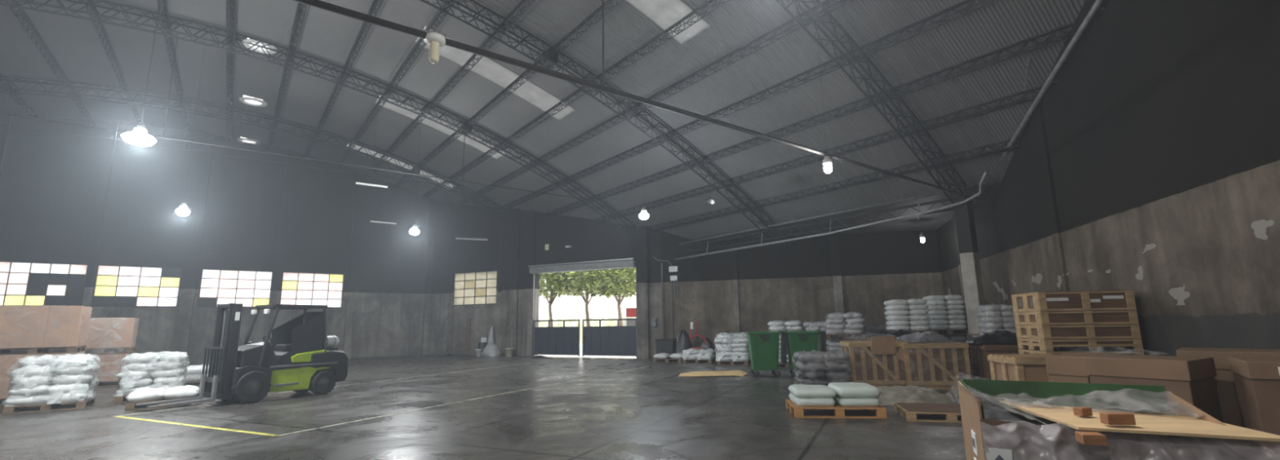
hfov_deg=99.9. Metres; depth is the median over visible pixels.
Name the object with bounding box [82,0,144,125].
roof beam
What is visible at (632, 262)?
roller shutter
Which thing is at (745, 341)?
sack
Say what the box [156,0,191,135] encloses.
roof beam
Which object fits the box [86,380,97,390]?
sack
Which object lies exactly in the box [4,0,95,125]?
roof beam
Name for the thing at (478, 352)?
bucket
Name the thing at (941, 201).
girder
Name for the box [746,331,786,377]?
waste bin
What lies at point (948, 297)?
sack
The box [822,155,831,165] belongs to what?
shade
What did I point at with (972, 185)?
pipe
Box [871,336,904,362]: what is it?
cardboard
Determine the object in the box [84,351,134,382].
carton
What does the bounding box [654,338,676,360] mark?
tub
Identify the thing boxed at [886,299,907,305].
sack
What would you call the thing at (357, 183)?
tube light
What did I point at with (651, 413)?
floor
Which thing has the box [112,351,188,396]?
wrap
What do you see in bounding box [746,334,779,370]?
tub
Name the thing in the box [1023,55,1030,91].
conduit
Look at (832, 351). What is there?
sack
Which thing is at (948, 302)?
sack
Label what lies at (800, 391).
sack
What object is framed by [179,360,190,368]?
sack
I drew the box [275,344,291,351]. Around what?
seat cushion
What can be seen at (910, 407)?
cardboard sheet
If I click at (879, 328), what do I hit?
sack
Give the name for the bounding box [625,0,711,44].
skylight
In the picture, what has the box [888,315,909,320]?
sack
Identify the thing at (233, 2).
roof beam
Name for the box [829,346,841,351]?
sack
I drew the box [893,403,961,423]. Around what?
wooden pallet
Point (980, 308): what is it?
sack
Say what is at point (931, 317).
sack
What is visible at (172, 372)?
sack
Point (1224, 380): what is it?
cardboard box
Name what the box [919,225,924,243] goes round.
lamp
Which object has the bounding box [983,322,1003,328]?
sack
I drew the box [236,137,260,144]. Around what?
ceiling vent
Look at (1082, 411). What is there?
wood block
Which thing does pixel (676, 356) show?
sack
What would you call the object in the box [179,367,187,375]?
sack
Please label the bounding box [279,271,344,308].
window
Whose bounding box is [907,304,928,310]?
sack
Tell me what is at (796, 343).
tub
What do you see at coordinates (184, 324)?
trim
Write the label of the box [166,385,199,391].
sack
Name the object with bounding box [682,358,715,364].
wooden pallet
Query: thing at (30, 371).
sack
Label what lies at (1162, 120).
wall
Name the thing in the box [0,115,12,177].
trim
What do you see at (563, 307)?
sky
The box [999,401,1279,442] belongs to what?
plywood board
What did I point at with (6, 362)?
carton
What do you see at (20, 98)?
roof truss
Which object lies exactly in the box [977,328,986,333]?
sack
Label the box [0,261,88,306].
window
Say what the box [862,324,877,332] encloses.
sack
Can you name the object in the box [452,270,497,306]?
window
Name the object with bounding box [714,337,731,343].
sack
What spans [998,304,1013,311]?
sack
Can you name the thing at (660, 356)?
sack
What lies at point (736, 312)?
trim
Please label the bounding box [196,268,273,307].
window
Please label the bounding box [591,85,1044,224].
roof purlin
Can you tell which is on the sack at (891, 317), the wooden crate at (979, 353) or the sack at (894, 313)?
the sack at (894, 313)
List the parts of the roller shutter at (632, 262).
guide rail, lid, guide rail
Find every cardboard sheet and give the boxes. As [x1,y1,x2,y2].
[678,370,747,377]
[896,403,960,413]
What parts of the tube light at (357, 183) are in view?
cord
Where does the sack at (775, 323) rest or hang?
on the sack at (783, 327)
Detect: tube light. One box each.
[355,105,387,187]
[370,152,396,224]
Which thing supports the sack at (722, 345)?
on the sack at (728, 349)
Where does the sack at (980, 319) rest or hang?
on the sack at (980, 325)
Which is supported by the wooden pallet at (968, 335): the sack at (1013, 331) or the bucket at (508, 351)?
the sack at (1013, 331)
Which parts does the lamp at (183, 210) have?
bulb, cord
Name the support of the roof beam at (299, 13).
attached to the ceiling
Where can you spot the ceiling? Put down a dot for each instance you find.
(75, 43)
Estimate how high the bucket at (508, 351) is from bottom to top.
0.417 m
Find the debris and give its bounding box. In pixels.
[532,355,549,358]
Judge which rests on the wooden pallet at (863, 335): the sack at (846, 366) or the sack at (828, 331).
the sack at (828, 331)
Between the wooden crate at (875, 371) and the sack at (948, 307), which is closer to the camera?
the wooden crate at (875, 371)
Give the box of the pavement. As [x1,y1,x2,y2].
[537,343,636,358]
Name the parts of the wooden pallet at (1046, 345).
panel, lid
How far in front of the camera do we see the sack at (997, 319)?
13.18 m
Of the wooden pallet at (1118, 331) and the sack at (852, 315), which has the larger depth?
the sack at (852, 315)
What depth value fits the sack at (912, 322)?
15.02 m
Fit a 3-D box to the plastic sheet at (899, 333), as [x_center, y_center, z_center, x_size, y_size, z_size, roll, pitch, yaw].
[7.048,2.854,14.923,1.278,0.202,0.992,-1,-10,0]
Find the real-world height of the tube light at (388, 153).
3.425 m
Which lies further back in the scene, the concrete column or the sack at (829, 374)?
the concrete column
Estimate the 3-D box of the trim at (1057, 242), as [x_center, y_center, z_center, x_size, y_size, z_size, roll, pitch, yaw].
[9.130,0.209,11.755,0.080,6.539,0.300,-4,-10,16]
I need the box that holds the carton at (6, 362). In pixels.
[0,351,84,399]
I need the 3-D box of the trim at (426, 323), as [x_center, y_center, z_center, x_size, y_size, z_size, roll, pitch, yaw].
[-12.174,2.634,31.021,0.300,8.904,0.270,7,-12,-37]
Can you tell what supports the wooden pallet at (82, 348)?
on the carton at (6, 362)
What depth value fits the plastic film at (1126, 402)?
3.37 m
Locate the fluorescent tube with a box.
[455,237,488,240]
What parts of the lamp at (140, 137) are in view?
bulb, cord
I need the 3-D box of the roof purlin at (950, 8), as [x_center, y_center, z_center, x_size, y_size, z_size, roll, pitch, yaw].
[0.167,-2.991,19.288,0.220,0.244,26.117,7,-12,-37]
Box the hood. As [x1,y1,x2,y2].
[274,351,315,365]
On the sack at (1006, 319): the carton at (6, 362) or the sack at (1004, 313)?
the sack at (1004, 313)
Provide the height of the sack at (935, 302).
0.162 m
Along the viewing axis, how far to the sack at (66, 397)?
11.11 m
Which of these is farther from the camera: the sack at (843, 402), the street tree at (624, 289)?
the street tree at (624, 289)
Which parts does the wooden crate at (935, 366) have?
panel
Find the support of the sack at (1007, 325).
on the sack at (1013, 331)
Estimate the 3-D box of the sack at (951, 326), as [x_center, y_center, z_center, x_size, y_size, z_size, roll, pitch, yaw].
[9.508,2.919,16.186,0.533,0.157,0.515,-3,-10,13]
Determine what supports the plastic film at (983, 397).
on the dumpster
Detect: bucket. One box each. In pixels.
[475,349,482,356]
[505,348,513,357]
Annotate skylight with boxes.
[346,142,456,189]
[374,94,506,159]
[414,26,576,120]
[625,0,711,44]
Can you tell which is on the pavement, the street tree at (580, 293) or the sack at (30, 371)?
the street tree at (580, 293)
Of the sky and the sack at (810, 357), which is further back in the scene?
the sky
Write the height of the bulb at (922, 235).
0.210 m
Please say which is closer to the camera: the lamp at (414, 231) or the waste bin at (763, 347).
the waste bin at (763, 347)
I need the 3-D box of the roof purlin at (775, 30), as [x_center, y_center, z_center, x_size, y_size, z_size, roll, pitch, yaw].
[-1.562,-3.578,19.260,0.220,0.244,30.166,7,-12,-37]
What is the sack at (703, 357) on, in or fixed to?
on the wooden pallet at (712, 361)
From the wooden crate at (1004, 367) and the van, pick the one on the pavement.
the van
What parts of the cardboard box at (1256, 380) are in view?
lid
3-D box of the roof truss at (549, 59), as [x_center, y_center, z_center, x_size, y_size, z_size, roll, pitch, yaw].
[-9.556,-4.366,10.281,36.634,6.022,0.502,7,-12,-37]
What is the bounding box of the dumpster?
[957,379,1261,459]
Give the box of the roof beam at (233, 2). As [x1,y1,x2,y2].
[226,0,235,142]
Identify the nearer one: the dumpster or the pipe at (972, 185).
the dumpster
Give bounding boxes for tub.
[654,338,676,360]
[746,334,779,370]
[786,333,818,370]
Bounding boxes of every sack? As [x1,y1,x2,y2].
[4,394,48,406]
[8,375,54,386]
[8,384,51,396]
[10,364,57,377]
[18,355,56,367]
[44,392,89,403]
[48,382,89,393]
[51,354,95,366]
[51,373,93,384]
[55,364,97,375]
[62,354,97,363]
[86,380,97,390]
[90,363,100,373]
[115,370,151,379]
[115,386,144,395]
[119,377,152,387]
[121,353,158,363]
[123,361,158,371]
[125,389,164,403]
[133,387,166,392]
[149,368,182,377]
[152,376,185,385]
[152,384,184,389]
[154,360,182,369]
[156,351,188,361]
[163,386,199,399]
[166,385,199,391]
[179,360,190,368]
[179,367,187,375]
[184,373,208,382]
[186,365,208,374]
[653,353,671,359]
[669,353,683,359]
[682,353,697,359]
[687,348,699,354]
[696,353,712,359]
[699,348,714,354]
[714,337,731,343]
[715,342,732,347]
[715,356,732,361]
[716,332,733,338]
[716,347,733,352]
[717,352,732,356]
[730,342,747,347]
[731,351,747,356]
[732,332,747,338]
[732,337,747,343]
[732,347,749,352]
[732,356,749,361]
[767,320,784,326]
[768,325,786,331]
[784,320,802,326]
[786,325,803,330]
[787,384,836,398]
[788,392,835,407]
[793,350,818,360]
[793,360,800,368]
[793,368,800,376]
[796,369,826,378]
[796,377,827,385]
[797,351,825,362]
[798,361,826,370]
[803,321,817,327]
[804,327,820,331]
[817,321,827,327]
[818,350,838,354]
[819,327,828,331]
[822,351,850,362]
[822,361,851,370]
[823,369,851,378]
[823,377,852,385]
[826,317,845,324]
[826,324,845,329]
[826,329,844,334]
[827,312,844,319]
[827,340,840,347]
[827,382,880,398]
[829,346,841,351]
[832,396,879,407]
[843,311,862,319]
[843,328,862,334]
[844,318,865,324]
[844,324,864,329]
[859,331,875,337]
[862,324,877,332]
[875,324,887,332]
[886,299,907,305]
[887,305,908,311]
[888,310,909,315]
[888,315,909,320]
[888,320,910,325]
[888,325,910,331]
[906,299,926,305]
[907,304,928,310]
[908,310,928,315]
[908,315,928,320]
[908,320,928,325]
[909,325,930,331]
[924,295,945,301]
[925,300,946,306]
[927,305,946,311]
[927,310,947,315]
[928,315,947,319]
[928,320,948,324]
[928,324,949,329]
[944,295,963,301]
[944,334,967,343]
[945,300,964,305]
[945,305,965,310]
[946,310,965,315]
[946,315,965,319]
[946,320,966,324]
[946,324,966,329]
[975,311,984,317]
[977,305,985,311]
[977,317,986,323]
[977,322,986,328]
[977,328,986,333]
[982,304,1000,311]
[982,311,1001,317]
[982,328,1003,333]
[983,316,1003,323]
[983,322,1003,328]
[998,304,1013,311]
[999,311,1013,316]
[1000,316,1014,323]
[1001,322,1015,328]
[1002,328,1016,333]
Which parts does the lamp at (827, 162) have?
cord, bulb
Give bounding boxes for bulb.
[133,124,146,134]
[178,203,187,209]
[412,224,417,229]
[919,232,924,238]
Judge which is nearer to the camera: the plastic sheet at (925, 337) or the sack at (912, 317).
the plastic sheet at (925, 337)
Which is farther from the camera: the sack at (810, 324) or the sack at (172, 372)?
the sack at (810, 324)
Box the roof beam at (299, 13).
[266,2,307,150]
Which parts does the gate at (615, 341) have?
sheet panel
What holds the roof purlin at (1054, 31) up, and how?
attached to the ceiling
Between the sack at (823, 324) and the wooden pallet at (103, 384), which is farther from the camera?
the sack at (823, 324)
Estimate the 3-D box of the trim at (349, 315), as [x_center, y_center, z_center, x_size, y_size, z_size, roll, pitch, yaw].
[-15.323,1.706,28.793,0.350,10.062,0.240,7,-12,-37]
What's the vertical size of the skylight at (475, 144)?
1.401 m
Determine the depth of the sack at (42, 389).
10.81 m
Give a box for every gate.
[533,319,579,356]
[582,318,636,357]
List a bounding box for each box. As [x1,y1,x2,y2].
[480,337,486,342]
[651,319,657,327]
[653,256,678,338]
[1044,353,1111,383]
[1084,354,1223,423]
[1176,347,1279,427]
[1227,356,1279,448]
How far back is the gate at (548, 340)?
26.60 m
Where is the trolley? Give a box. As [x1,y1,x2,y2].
[688,319,707,361]
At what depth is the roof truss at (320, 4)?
11.91 m
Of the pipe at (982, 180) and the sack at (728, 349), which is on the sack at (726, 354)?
the sack at (728, 349)
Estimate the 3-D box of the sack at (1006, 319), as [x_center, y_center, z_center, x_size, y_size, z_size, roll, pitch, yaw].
[9.061,2.205,13.312,0.370,0.174,0.496,-3,-10,12]
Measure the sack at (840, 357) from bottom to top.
0.237 m
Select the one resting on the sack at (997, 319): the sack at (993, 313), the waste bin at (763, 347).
the sack at (993, 313)
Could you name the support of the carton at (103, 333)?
on the wooden pallet at (133, 348)
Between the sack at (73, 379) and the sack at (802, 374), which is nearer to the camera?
the sack at (73, 379)
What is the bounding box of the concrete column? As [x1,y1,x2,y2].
[953,195,984,333]
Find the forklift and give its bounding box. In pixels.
[134,303,348,408]
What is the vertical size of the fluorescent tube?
0.381 m
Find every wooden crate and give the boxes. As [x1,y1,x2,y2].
[840,340,907,387]
[866,337,898,341]
[901,342,971,390]
[968,343,1039,380]
[986,354,1056,382]
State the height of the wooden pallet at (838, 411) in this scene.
0.160 m
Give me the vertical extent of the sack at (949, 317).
0.160 m
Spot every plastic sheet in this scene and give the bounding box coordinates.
[866,329,914,337]
[877,385,954,406]
[895,331,951,342]
[964,330,1017,344]
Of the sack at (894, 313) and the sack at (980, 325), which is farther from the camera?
the sack at (894, 313)
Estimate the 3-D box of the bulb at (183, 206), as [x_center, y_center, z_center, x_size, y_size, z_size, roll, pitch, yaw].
[-13.311,-0.693,15.678,0.188,0.210,0.188,-1,-10,0]
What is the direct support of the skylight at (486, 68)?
attached to the ceiling
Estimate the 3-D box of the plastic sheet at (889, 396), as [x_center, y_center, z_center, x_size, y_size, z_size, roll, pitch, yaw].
[5.128,3.208,10.485,1.780,0.307,1.260,-3,-10,11]
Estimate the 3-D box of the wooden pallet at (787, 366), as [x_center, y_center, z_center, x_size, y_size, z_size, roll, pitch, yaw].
[5.217,4.754,18.955,1.150,0.140,1.000,-4,-10,16]
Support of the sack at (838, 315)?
on the sack
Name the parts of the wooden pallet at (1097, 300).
lid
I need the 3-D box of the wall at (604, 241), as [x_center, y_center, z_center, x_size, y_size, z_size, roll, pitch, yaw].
[-5.522,2.116,28.105,14.620,9.150,0.350,-6,-11,26]
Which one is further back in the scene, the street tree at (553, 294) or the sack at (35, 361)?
the street tree at (553, 294)
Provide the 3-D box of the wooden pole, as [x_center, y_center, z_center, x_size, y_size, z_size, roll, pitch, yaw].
[-7.011,5.312,27.738,0.454,2.340,0.080,4,-11,-26]
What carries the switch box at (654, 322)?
attached to the wall at (604, 241)
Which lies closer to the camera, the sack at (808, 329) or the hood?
the hood
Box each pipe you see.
[661,262,664,338]
[675,170,988,260]
[678,184,973,244]
[983,0,1104,189]
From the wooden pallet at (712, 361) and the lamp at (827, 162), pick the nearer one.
the lamp at (827, 162)
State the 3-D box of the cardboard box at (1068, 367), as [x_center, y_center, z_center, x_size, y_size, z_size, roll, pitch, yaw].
[5.275,2.061,6.333,0.830,1.150,0.410,5,-11,-31]
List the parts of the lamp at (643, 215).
cord, bulb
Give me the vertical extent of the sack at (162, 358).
0.222 m
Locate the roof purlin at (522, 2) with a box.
[364,0,536,178]
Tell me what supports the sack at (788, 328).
on the sack
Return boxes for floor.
[0,355,973,459]
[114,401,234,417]
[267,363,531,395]
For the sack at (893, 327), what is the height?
0.157 m
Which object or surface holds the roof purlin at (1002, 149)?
attached to the ceiling
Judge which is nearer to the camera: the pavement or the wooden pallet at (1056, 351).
the wooden pallet at (1056, 351)
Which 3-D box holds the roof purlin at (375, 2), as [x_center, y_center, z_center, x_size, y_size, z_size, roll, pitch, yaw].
[-6.305,-6.511,13.559,0.220,0.244,37.268,7,-12,-37]
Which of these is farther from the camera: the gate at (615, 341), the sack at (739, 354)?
the gate at (615, 341)
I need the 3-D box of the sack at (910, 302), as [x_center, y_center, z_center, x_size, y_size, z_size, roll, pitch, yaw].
[7.861,2.050,15.327,0.541,0.164,0.511,-3,-10,14]
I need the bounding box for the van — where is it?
[623,308,635,326]
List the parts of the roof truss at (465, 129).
hanger rod, hanger rod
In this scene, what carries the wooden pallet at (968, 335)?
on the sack
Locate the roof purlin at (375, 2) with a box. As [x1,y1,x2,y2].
[302,0,383,159]
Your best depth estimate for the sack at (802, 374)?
12.14 m
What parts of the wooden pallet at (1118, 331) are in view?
lid, panel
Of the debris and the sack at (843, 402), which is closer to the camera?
the sack at (843, 402)
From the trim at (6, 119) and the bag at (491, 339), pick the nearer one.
the trim at (6, 119)
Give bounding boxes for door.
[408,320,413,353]
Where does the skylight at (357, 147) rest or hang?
attached to the ceiling
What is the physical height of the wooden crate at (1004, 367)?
1.005 m
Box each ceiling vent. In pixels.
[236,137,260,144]
[239,97,267,106]
[241,38,276,53]
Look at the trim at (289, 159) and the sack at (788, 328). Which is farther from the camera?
the trim at (289, 159)
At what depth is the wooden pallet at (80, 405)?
11.02 m
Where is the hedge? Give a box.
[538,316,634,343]
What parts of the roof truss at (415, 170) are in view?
hanger rod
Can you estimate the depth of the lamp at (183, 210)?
15.63 m
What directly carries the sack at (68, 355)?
on the sack at (98, 367)
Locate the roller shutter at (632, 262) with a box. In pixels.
[528,257,637,359]
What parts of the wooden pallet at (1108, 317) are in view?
panel, lid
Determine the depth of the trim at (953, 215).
18.41 m
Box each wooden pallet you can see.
[0,346,86,355]
[2,396,95,414]
[64,346,137,354]
[93,381,119,387]
[113,395,127,404]
[124,395,198,411]
[153,380,199,386]
[652,358,683,363]
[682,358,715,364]
[716,360,750,365]
[778,363,789,368]
[786,400,886,418]
[826,333,866,339]
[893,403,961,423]
[908,330,934,333]
[928,329,968,334]
[966,333,979,339]
[1011,290,1136,312]
[1013,310,1138,325]
[1014,324,1141,339]
[1017,337,1143,351]
[1017,348,1143,355]
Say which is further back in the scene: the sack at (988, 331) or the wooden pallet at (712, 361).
the wooden pallet at (712, 361)
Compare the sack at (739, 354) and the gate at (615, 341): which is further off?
the gate at (615, 341)
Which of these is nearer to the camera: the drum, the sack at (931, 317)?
the sack at (931, 317)
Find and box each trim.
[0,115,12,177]
[82,121,118,306]
[91,308,345,311]
[175,131,214,352]
[267,149,293,346]
[342,170,364,358]
[421,200,435,355]
[448,305,497,309]
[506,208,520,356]
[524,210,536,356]
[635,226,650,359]
[731,238,740,333]
[829,233,846,341]
[952,213,964,301]
[1033,100,1078,348]
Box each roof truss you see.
[0,0,635,237]
[0,71,41,123]
[0,75,504,217]
[292,0,970,204]
[420,0,777,238]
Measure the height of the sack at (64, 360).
0.232 m
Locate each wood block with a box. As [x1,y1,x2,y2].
[1072,406,1093,417]
[1075,431,1107,446]
[1099,413,1135,425]
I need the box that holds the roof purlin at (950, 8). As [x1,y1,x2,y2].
[497,0,999,212]
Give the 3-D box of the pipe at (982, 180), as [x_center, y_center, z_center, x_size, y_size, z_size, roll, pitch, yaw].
[5.414,-0.029,19.738,0.581,1.052,13.743,6,-12,-35]
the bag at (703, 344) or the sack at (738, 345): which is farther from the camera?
the bag at (703, 344)
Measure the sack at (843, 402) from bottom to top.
0.155 m
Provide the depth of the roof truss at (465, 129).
17.99 m
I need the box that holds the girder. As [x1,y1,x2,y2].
[684,191,988,253]
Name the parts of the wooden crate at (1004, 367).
panel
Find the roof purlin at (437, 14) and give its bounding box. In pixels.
[334,0,457,168]
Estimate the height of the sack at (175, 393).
0.231 m
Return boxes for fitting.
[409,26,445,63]
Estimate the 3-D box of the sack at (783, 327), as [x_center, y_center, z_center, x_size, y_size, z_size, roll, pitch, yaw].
[4.959,3.501,19.229,0.603,0.193,1.035,-5,-10,21]
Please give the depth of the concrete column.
14.92 m
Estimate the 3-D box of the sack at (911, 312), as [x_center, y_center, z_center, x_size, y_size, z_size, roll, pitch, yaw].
[7.865,2.336,15.268,0.541,0.164,0.511,-3,-10,15]
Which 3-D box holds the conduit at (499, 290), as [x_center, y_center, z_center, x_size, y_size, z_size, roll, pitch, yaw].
[-7.521,1.854,28.895,0.120,3.010,0.100,-6,-11,26]
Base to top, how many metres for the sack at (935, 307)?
0.162 m
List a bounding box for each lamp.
[121,1,159,146]
[175,30,207,215]
[409,107,422,235]
[639,138,648,219]
[705,160,715,204]
[815,12,831,173]
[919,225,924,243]
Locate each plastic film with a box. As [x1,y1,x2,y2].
[955,380,1047,425]
[980,421,1279,459]
[984,388,1204,418]
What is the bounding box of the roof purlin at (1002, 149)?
[646,137,1020,232]
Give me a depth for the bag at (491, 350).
27.46 m
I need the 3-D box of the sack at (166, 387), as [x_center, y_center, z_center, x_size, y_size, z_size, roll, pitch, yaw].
[-11.116,3.719,12.661,0.598,0.207,0.535,5,-12,-31]
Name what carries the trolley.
on the floor at (651, 413)
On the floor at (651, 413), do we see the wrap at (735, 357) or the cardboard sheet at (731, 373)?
the cardboard sheet at (731, 373)
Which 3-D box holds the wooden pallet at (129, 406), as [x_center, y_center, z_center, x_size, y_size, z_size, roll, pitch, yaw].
[-10.200,3.684,11.515,1.150,0.140,1.000,7,-13,-39]
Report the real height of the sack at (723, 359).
0.229 m
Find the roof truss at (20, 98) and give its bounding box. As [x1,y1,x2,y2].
[0,71,41,123]
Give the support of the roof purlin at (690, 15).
attached to the ceiling
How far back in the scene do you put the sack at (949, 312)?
16.04 m
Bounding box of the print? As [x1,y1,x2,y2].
[972,438,975,448]
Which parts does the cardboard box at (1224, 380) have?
lid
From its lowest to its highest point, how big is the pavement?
0.240 m
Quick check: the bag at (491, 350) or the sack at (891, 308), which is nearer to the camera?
the sack at (891, 308)
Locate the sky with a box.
[538,288,635,320]
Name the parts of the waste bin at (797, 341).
lid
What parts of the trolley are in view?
handle, plate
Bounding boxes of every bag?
[480,342,502,357]
[487,326,494,344]
[673,329,692,361]
[699,337,716,361]
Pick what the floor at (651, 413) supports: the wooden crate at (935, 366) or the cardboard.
the wooden crate at (935, 366)
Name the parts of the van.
glass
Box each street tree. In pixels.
[539,268,633,326]
[539,271,591,327]
[564,267,635,326]
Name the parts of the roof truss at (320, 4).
hanger rod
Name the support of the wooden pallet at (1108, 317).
on the wooden pallet at (1118, 331)
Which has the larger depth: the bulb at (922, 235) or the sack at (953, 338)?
the bulb at (922, 235)
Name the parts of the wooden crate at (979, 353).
panel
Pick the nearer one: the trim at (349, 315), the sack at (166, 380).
the sack at (166, 380)
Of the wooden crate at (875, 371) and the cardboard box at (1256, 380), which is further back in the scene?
the wooden crate at (875, 371)
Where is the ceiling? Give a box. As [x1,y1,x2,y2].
[0,0,1085,239]
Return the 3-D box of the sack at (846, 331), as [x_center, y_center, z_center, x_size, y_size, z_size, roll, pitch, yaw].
[6.562,3.118,16.548,0.573,0.188,0.515,-4,-10,20]
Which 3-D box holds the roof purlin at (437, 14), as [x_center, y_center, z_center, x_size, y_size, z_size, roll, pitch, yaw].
[-5.455,-6.049,14.834,0.221,0.244,36.157,7,-12,-37]
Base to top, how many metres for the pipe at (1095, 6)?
2.601 m
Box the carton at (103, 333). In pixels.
[67,318,138,349]
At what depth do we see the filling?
3.46 m
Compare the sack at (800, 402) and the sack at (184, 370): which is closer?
the sack at (800, 402)
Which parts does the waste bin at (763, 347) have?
lid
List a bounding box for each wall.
[0,116,430,365]
[428,202,661,359]
[659,230,943,359]
[936,0,1279,356]
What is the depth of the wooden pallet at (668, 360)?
21.75 m
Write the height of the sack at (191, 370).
0.218 m
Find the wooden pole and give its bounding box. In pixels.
[498,310,509,356]
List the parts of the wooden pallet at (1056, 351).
lid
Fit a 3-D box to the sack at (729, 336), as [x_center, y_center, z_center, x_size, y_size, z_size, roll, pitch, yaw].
[3.343,4.093,20.889,0.659,0.229,0.557,-5,-11,23]
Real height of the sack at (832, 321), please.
0.204 m
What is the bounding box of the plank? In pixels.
[465,319,471,354]
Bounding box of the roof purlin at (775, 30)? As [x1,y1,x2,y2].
[454,0,853,207]
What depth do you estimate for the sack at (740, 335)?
20.60 m
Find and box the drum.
[477,342,487,352]
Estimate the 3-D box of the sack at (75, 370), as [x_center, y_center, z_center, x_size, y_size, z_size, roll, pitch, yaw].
[-11.986,2.946,11.431,0.618,0.235,0.519,6,-12,-36]
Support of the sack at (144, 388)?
on the wooden pallet at (129, 406)
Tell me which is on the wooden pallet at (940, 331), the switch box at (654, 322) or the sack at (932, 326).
the sack at (932, 326)
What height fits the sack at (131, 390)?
0.218 m
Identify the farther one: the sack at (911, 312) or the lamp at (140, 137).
the sack at (911, 312)
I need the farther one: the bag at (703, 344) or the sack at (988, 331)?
the bag at (703, 344)
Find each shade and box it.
[640,207,646,213]
[705,197,715,204]
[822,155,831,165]
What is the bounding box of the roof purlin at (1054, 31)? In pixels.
[546,22,1074,217]
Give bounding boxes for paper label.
[986,448,1013,459]
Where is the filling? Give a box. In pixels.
[983,406,1213,442]
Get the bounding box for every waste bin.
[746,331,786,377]
[783,331,826,377]
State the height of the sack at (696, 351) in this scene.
0.224 m
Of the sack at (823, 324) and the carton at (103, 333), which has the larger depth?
the sack at (823, 324)
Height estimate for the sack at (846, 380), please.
0.201 m
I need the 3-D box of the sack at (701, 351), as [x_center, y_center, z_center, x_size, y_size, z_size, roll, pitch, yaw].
[2.709,4.901,21.738,0.627,0.231,0.531,-3,-10,10]
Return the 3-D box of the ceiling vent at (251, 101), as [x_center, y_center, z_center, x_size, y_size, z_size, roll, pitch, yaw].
[-15.794,-5.232,21.958,0.960,0.050,0.960,-1,-10,0]
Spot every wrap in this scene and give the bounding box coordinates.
[1,354,100,407]
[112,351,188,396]
[682,349,716,359]
[715,333,749,361]
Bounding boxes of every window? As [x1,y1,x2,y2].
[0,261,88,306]
[90,264,182,307]
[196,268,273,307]
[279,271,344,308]
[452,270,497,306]
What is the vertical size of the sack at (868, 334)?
0.197 m
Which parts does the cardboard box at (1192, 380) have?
lid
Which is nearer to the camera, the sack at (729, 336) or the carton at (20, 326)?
the carton at (20, 326)
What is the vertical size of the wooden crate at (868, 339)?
1.115 m
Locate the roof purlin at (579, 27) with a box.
[392,0,624,188]
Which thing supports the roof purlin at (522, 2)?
attached to the ceiling
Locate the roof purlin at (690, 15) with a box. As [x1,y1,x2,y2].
[420,0,729,199]
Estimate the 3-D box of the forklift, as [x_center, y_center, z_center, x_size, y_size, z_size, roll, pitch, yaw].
[-8.741,2.782,12.248,1.207,2.152,3.813,-7,-12,32]
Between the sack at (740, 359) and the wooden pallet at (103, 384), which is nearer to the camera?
the wooden pallet at (103, 384)
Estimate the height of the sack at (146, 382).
0.222 m
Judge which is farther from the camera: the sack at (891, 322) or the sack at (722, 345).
the sack at (722, 345)
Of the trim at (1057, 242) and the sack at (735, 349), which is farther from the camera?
the sack at (735, 349)
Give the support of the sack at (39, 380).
on the sack at (42, 389)
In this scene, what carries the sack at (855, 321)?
on the sack at (849, 326)
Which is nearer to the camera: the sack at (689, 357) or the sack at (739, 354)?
the sack at (739, 354)
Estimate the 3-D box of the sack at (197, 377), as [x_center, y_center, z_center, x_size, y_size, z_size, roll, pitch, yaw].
[-12.848,4.233,15.526,0.700,0.218,0.548,9,-14,-44]
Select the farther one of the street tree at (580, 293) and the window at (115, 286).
the street tree at (580, 293)
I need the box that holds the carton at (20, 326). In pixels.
[0,306,92,349]
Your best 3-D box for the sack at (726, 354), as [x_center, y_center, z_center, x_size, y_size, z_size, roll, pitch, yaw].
[3.247,4.679,20.305,0.653,0.194,0.587,-4,-10,17]
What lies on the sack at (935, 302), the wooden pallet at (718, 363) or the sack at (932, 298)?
the sack at (932, 298)
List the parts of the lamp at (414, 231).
bulb, cord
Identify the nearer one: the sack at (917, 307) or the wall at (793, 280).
the sack at (917, 307)
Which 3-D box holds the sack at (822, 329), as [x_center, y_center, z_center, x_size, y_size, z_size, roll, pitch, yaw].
[6.376,3.369,18.365,0.524,0.185,0.964,-4,-10,17]
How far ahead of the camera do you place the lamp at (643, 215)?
16.94 m
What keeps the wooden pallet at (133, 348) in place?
on the carton at (109, 364)
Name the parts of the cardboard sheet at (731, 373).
panel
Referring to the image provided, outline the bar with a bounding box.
[524,318,525,356]
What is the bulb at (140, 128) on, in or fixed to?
in the lamp at (140, 137)
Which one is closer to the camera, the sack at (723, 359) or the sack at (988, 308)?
the sack at (988, 308)
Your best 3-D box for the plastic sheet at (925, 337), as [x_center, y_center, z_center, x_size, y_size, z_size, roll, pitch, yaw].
[6.827,2.580,12.996,1.161,0.241,0.857,-1,-10,0]
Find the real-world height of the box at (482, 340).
0.240 m
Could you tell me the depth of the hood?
12.46 m
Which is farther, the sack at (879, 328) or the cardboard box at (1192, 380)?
the sack at (879, 328)
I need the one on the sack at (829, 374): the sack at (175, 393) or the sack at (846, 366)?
the sack at (846, 366)
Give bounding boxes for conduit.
[497,236,501,293]
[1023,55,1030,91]
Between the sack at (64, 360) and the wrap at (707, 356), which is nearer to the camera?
the sack at (64, 360)
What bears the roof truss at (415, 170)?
attached to the wall at (604, 241)
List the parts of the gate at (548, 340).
hinge post, sheet panel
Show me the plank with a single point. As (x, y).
(468, 321)
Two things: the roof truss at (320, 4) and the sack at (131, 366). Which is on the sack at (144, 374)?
the sack at (131, 366)
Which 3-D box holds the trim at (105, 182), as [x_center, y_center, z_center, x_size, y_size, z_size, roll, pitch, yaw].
[-23.253,0.465,22.996,0.200,10.751,0.140,7,-12,-37]

